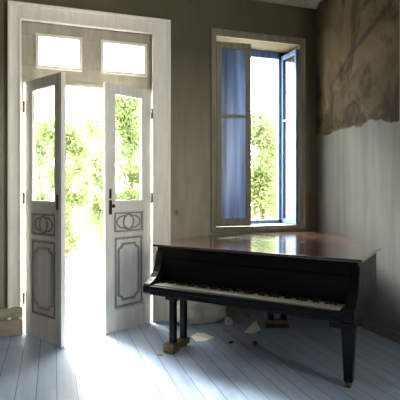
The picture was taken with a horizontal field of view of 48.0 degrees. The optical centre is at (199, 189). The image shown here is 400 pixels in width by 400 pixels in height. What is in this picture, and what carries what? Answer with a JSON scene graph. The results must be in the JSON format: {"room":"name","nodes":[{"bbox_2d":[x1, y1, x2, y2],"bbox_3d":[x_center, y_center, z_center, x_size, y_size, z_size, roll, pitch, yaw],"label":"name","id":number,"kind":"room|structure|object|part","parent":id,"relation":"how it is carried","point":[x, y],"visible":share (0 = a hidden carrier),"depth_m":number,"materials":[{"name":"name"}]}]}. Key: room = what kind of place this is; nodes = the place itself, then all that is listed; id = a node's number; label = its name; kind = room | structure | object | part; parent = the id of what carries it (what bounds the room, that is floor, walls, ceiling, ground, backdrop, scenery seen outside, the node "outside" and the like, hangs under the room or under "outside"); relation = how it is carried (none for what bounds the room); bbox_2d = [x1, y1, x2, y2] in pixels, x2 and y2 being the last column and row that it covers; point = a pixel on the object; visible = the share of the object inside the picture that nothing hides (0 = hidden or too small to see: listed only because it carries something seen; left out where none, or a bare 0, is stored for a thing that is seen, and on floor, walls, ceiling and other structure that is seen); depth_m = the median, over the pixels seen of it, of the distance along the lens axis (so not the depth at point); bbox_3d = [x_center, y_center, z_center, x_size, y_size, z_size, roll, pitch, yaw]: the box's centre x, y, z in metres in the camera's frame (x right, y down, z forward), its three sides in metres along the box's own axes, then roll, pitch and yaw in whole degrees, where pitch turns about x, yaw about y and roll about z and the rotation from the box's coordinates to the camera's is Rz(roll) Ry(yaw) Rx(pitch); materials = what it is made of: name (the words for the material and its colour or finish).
{"room":"music room","nodes":[
{"label":"music room","id":0,"kind":"room"},
{"bbox_2d":[0,0,315,306],"bbox_3d":[-0.895,-0.415,4.874,5.300,3.630,0.390,0,0,-18],"label":"wall","id":1,"kind":"structure","parent":0,"point":[192,21],"depth_m":4.95,"materials":[{"name":"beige paint"}]},
{"bbox_2d":[0,306,22,336],"bbox_3d":[-2.388,1.265,4.142,1.406,0.270,0.075,0,0,-18],"label":"baseboard","id":2,"kind":"structure","parent":1,"relation":"attached to","point":[13,327],"depth_m":4.30,"materials":[{"name":"paint"}]},
{"bbox_2d":[23,72,65,347],"bbox_3d":[-1.454,0.172,4.179,0.640,2.444,0.062,0,0,39],"label":"door","id":3,"kind":"structure","parent":1,"relation":"in","point":[44,297],"depth_m":4.14,"materials":[{"name":"grey paint"}]},
{"bbox_3d":[-1.455,0.821,4.174,0.376,0.694,0.026,0,0,39],"label":"panel moulding","id":4,"kind":"part","parent":3,"relation":"part of","materials":[{"name":"grey paint"}]},
{"bbox_3d":[-1.448,0.820,4.184,0.400,0.720,0.016,0,0,39],"label":"panel","id":5,"kind":"part","parent":3,"relation":"part of","materials":[{"name":"grey paint"}]},
{"bbox_3d":[-1.455,0.320,4.174,0.384,0.194,0.019,0,0,39],"label":"carved moulding","id":6,"kind":"part","parent":3,"relation":"part of","materials":[{"name":"grey paint"}]},
{"bbox_3d":[-1.448,0.320,4.184,0.400,0.210,0.016,0,0,39],"label":"carved panel","id":7,"kind":"part","parent":3,"relation":"part of","materials":[{"name":"grey paint"}]},
{"bbox_2d":[21,21,151,330],"bbox_3d":[-1.192,-0.130,4.777,1.302,3.060,0.390,0,0,-18],"label":"door frame","id":8,"kind":"structure","parent":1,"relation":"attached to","point":[91,77],"depth_m":4.59,"materials":[{"name":"beige paint"}]},
{"bbox_2d":[36,33,81,71],"bbox_3d":[-1.419,-1.380,4.526,0.447,0.344,0.058,0,0,-18],"label":"window","id":9,"kind":"structure","parent":8,"relation":"attached to","point":[38,35],"depth_m":4.50,"materials":[{"name":"white paint"}]},
{"bbox_2d":[101,40,146,76],"bbox_3d":[-0.801,-1.380,4.728,0.483,0.344,0.058,0,0,-18],"label":"window","id":10,"kind":"structure","parent":8,"relation":"attached to","point":[103,42],"depth_m":4.70,"materials":[{"name":"white paint"}]},
{"bbox_2d":[8,0,170,321],"bbox_3d":[-1.086,-0.209,4.574,1.610,3.218,0.062,0,0,-18],"label":"door frame","id":11,"kind":"structure","parent":1,"relation":"attached to","point":[160,29],"depth_m":4.59,"materials":[{"name":"white paint"}]},
{"bbox_2d":[103,82,152,334],"bbox_3d":[-0.705,0.172,4.540,0.116,2.444,0.600,0,0,44],"label":"door","id":12,"kind":"structure","parent":1,"relation":"in","point":[126,223],"depth_m":4.51,"materials":[{"name":"grey paint"}]},
{"bbox_3d":[-0.874,0.170,4.382,0.006,0.140,0.032,0,0,44],"label":"lock plate","id":13,"kind":"part","parent":12,"relation":"part of","materials":[{"name":"metal"}]},
{"bbox_3d":[-0.732,0.820,4.562,0.016,0.720,0.360,0,0,44],"label":"panel","id":14,"kind":"part","parent":12,"relation":"part of","materials":[{"name":"grey paint"}]},
{"bbox_3d":[-0.732,0.320,4.562,0.016,0.210,0.360,0,0,44],"label":"carved panel","id":15,"kind":"part","parent":12,"relation":"part of","materials":[{"name":"grey paint"}]},
{"bbox_3d":[-0.724,0.320,4.554,0.019,0.194,0.344,0,0,44],"label":"carved moulding","id":16,"kind":"part","parent":12,"relation":"part of","materials":[{"name":"grey paint"}]},
{"bbox_3d":[-0.724,0.821,4.554,0.026,0.694,0.336,0,0,44],"label":"panel moulding","id":17,"kind":"part","parent":12,"relation":"part of","materials":[{"name":"grey paint"}]},
{"bbox_2d":[225,306,260,314],"bbox_3d":[0.529,1.300,5.123,1.840,0.200,0.022,0,0,-18],"label":"baseboard","id":18,"kind":"structure","parent":1,"relation":"attached to","point":[230,310],"depth_m":5.07,"materials":[{"name":"paint"}]},
{"bbox_2d":[211,28,305,231],"bbox_3d":[0.634,-0.664,5.339,1.189,2.268,0.417,0,0,-18],"label":"window","id":19,"kind":"structure","parent":1,"relation":"in","point":[233,60],"depth_m":5.09,"materials":[{"name":"blue paint"}]},
{"bbox_3d":[0.379,-0.627,5.075,0.405,2.070,0.040,0,0,-13],"label":"sash frame","id":20,"kind":"part","parent":19,"relation":"part of","materials":[{"name":"grey paint"}]},
{"bbox_3d":[0.380,-1.217,5.073,0.294,0.740,0.008,0,0,-13],"label":"blue pane","id":21,"kind":"part","parent":19,"relation":"part of","materials":[{"name":"blue glass"}]},
{"bbox_3d":[0.380,-0.247,5.073,0.294,1.140,0.008,0,0,-13],"label":"blue pane","id":22,"kind":"part","parent":19,"relation":"part of","materials":[{"name":"blue glass"}]},
{"bbox_3d":[0.632,0.422,5.321,1.050,0.016,0.330,0,0,-18],"label":"sill","id":23,"kind":"part","parent":19,"relation":"part of","materials":[{"name":"grey paint"}]},
{"bbox_3d":[0.572,-0.650,5.506,1.050,2.140,0.060,0,0,-18],"label":"frame","id":24,"kind":"part","parent":19,"relation":"part of","materials":[{"name":"blue paint"}]},
{"bbox_3d":[1.095,-0.629,5.471,0.040,2.075,0.325,0,0,-22],"label":"sash frame","id":25,"kind":"part","parent":19,"relation":"part of","materials":[{"name":"blue paint"}]},
{"bbox_2d":[254,0,318,8],"bbox_3d":[-0.825,-2.205,4.660,4.700,0.050,0.060,0,0,-18],"label":"crown molding","id":26,"kind":"structure","parent":1,"relation":"attached to","point":[297,3],"depth_m":5.29,"materials":[{"name":"paint"}]},
{"bbox_2d":[0,311,399,399],"bbox_3d":[0.333,1.460,1.120,5.300,0.120,8.290,0,0,-18],"label":"floor","id":27,"kind":"structure","parent":0,"point":[303,360],"depth_m":3.58,"materials":[{"name":"grey wood"}]},
{"bbox_2d":[23,314,151,333],"bbox_3d":[-1.189,1.394,4.768,1.302,0.012,0.410,0,0,-18],"label":"threshold","id":28,"kind":"object","parent":27,"relation":"on","point":[88,321],"visible":0.43,"depth_m":4.74,"materials":[{"name":"white paint"}]},
{"bbox_2d":[177,300,226,324],"bbox_3d":[0.000,1.263,4.780,0.591,0.274,0.278,0,0,-18],"label":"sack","id":29,"kind":"object","parent":27,"relation":"on","point":[197,312],"visible":0.56,"depth_m":4.66,"materials":[{"name":"fabric"}]},
{"bbox_2d":[191,333,214,341],"bbox_3d":[0.021,1.397,4.282,0.207,0.003,0.248,0,0,-18],"label":"paper scrap","id":30,"kind":"object","parent":27,"relation":"on","point":[197,337],"visible":1,"depth_m":4.25,"materials":[{"name":"beige paper"}]},
{"bbox_2d":[225,317,232,324],"bbox_3d":[0.302,1.369,4.725,0.086,0.063,0.127,0,0,5],"label":"lump","id":31,"kind":"object","parent":27,"relation":"on","point":[228,320],"visible":1,"depth_m":4.68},
{"bbox_2d":[244,321,260,332],"bbox_3d":[0.573,1.397,4.585,0.135,0.003,0.454,0,0,20],"label":"paper scrap","id":32,"kind":"object","parent":27,"relation":"on","point":[254,327],"visible":1,"depth_m":4.53,"materials":[{"name":"beige paper"}]},
{"bbox_2d":[143,232,380,387],"bbox_3d":[0.785,0.942,4.296,1.800,0.917,2.055,0,0,31],"label":"grand piano","id":33,"kind":"object","parent":27,"relation":"on","point":[331,278],"visible":1,"depth_m":3.55,"materials":[{"name":"paint"}]},
{"bbox_3d":[-0.191,1.114,3.956,0.100,0.432,0.265,0,0,31],"label":"leg","id":34,"kind":"part","parent":33,"relation":"part of","materials":[{"name":"black paint"}]},
{"bbox_3d":[0.787,1.109,4.588,0.220,0.443,0.080,0,0,0],"label":"leg","id":35,"kind":"part","parent":33,"relation":"part of","materials":[{"name":"black paint"}]},
{"bbox_3d":[1.030,0.494,4.713,1.797,0.022,1.087,0,0,31],"label":"lid","id":36,"kind":"part","parent":33,"relation":"part of","materials":[{"name":"paint"}]},
{"bbox_3d":[1.022,1.127,3.153,0.175,0.457,0.240,0,0,31],"label":"leg","id":37,"kind":"part","parent":33,"relation":"part of","materials":[{"name":"black paint"}]},
{"bbox_2d":[300,0,322,2],"bbox_3d":[0.333,-2.330,1.120,5.300,0.200,8.290,0,0,-18],"label":"ceiling","id":38,"kind":"structure","parent":0,"point":[314,1],"depth_m":5.28,"materials":[{"name":"paint"}]},
{"bbox_2d":[316,0,399,331],"bbox_3d":[2.723,-0.415,1.854,0.300,3.630,7.600,0,0,-18],"label":"wall","id":39,"kind":"structure","parent":0,"point":[358,126],"depth_m":4.62,"materials":[{"name":"paint"}]},
{"bbox_2d":[359,317,399,343],"bbox_3d":[2.576,1.350,1.790,0.018,0.100,7.570,0,0,-18],"label":"baseboard","id":40,"kind":"structure","parent":39,"relation":"attached to","point":[389,333],"depth_m":4.31,"materials":[{"name":"paint"}]},
{"bbox_2d":[399,0,399,123],"bbox_3d":[1.841,-1.415,4.019,0.030,1.630,0.125,0,0,-18],"label":"trim","id":41,"kind":"structure","parent":39,"relation":"attached to","point":[399,0],"depth_m":4.07,"materials":[{"name":"brown wood"}]},
{"label":"outside","id":42,"kind":"structure","parent":0,"visible":0},
{"bbox_2d":[52,200,269,316],"bbox_3d":[-7.981,1.480,34.120,80.000,0.120,59.610,0,0,-18],"label":"ground","id":43,"kind":"structure","parent":42,"point":[84,268],"depth_m":7.37,"materials":[{"name":"white"}]},
{"bbox_2d":[36,103,77,231],"bbox_3d":[-4.735,-0.520,13.134,2.054,3.907,2.265,0,0,24],"label":"shrub","id":44,"kind":"object","parent":43,"relation":"on","point":[42,156],"visible":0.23,"depth_m":12.81,"materials":[{"name":"green plant"}]},
{"bbox_3d":[-4.693,-0.152,13.141,1.088,3.148,0.994,0,0,-18],"label":"stem","id":45,"kind":"part","parent":44,"relation":"part of","materials":[{"name":"green plant"}]},
{"bbox_2d":[36,112,94,257],"bbox_3d":[-2.831,-0.099,9.430,1.140,3.042,1.295,0,0,-39],"label":"shrub","id":46,"kind":"object","parent":43,"relation":"on","point":[75,145],"visible":0.68,"depth_m":9.30,"materials":[{"name":"green plant"}]},
{"bbox_3d":[-2.952,0.146,9.471,0.610,2.553,0.632,0,0,-18],"label":"stem","id":47,"kind":"part","parent":46,"relation":"part of","materials":[{"name":"green plant"}]},
{"bbox_2d":[66,105,102,230],"bbox_3d":[-3.975,-0.741,15.595,1.626,4.325,1.643,0,0,12],"label":"shrub","id":48,"kind":"object","parent":43,"relation":"on","point":[82,182],"visible":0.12,"depth_m":15.40,"materials":[{"name":"green plant"}]},
{"bbox_3d":[-3.896,-0.385,15.619,1.018,3.613,1.155,0,0,-18],"label":"stem","id":49,"kind":"part","parent":48,"relation":"part of","materials":[{"name":"green plant"}]},
{"bbox_2d":[79,125,123,238],"bbox_3d":[-2.838,-0.221,12.943,1.396,3.286,1.432,0,0,4],"label":"shrub","id":50,"kind":"object","parent":43,"relation":"on","point":[95,160],"visible":0.47,"depth_m":12.70,"materials":[{"name":"green plant"}]},
{"bbox_3d":[-2.779,0.018,12.848,0.738,2.808,0.588,0,0,-43],"label":"stem","id":51,"kind":"part","parent":50,"relation":"part of","materials":[{"name":"green plant"}]},
{"bbox_2d":[76,95,139,246],"bbox_3d":[-1.692,-0.609,10.625,1.533,4.114,2.259,0,0,39],"label":"tree","id":52,"kind":"object","parent":43,"relation":"on","point":[127,126],"visible":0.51,"depth_m":10.24,"materials":[{"name":"green plant"}]},
{"bbox_3d":[-1.758,-0.237,10.588,0.882,3.318,0.820,0,0,-18],"label":"stem","id":53,"kind":"part","parent":52,"relation":"part of","materials":[{"name":"green plant"}]},
{"bbox_2d":[251,101,276,219],"bbox_3d":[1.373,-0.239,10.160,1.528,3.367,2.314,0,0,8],"label":"tree","id":54,"kind":"object","parent":43,"relation":"on","point":[263,174],"visible":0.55,"depth_m":9.90,"materials":[{"name":"green plant"}]}
]}

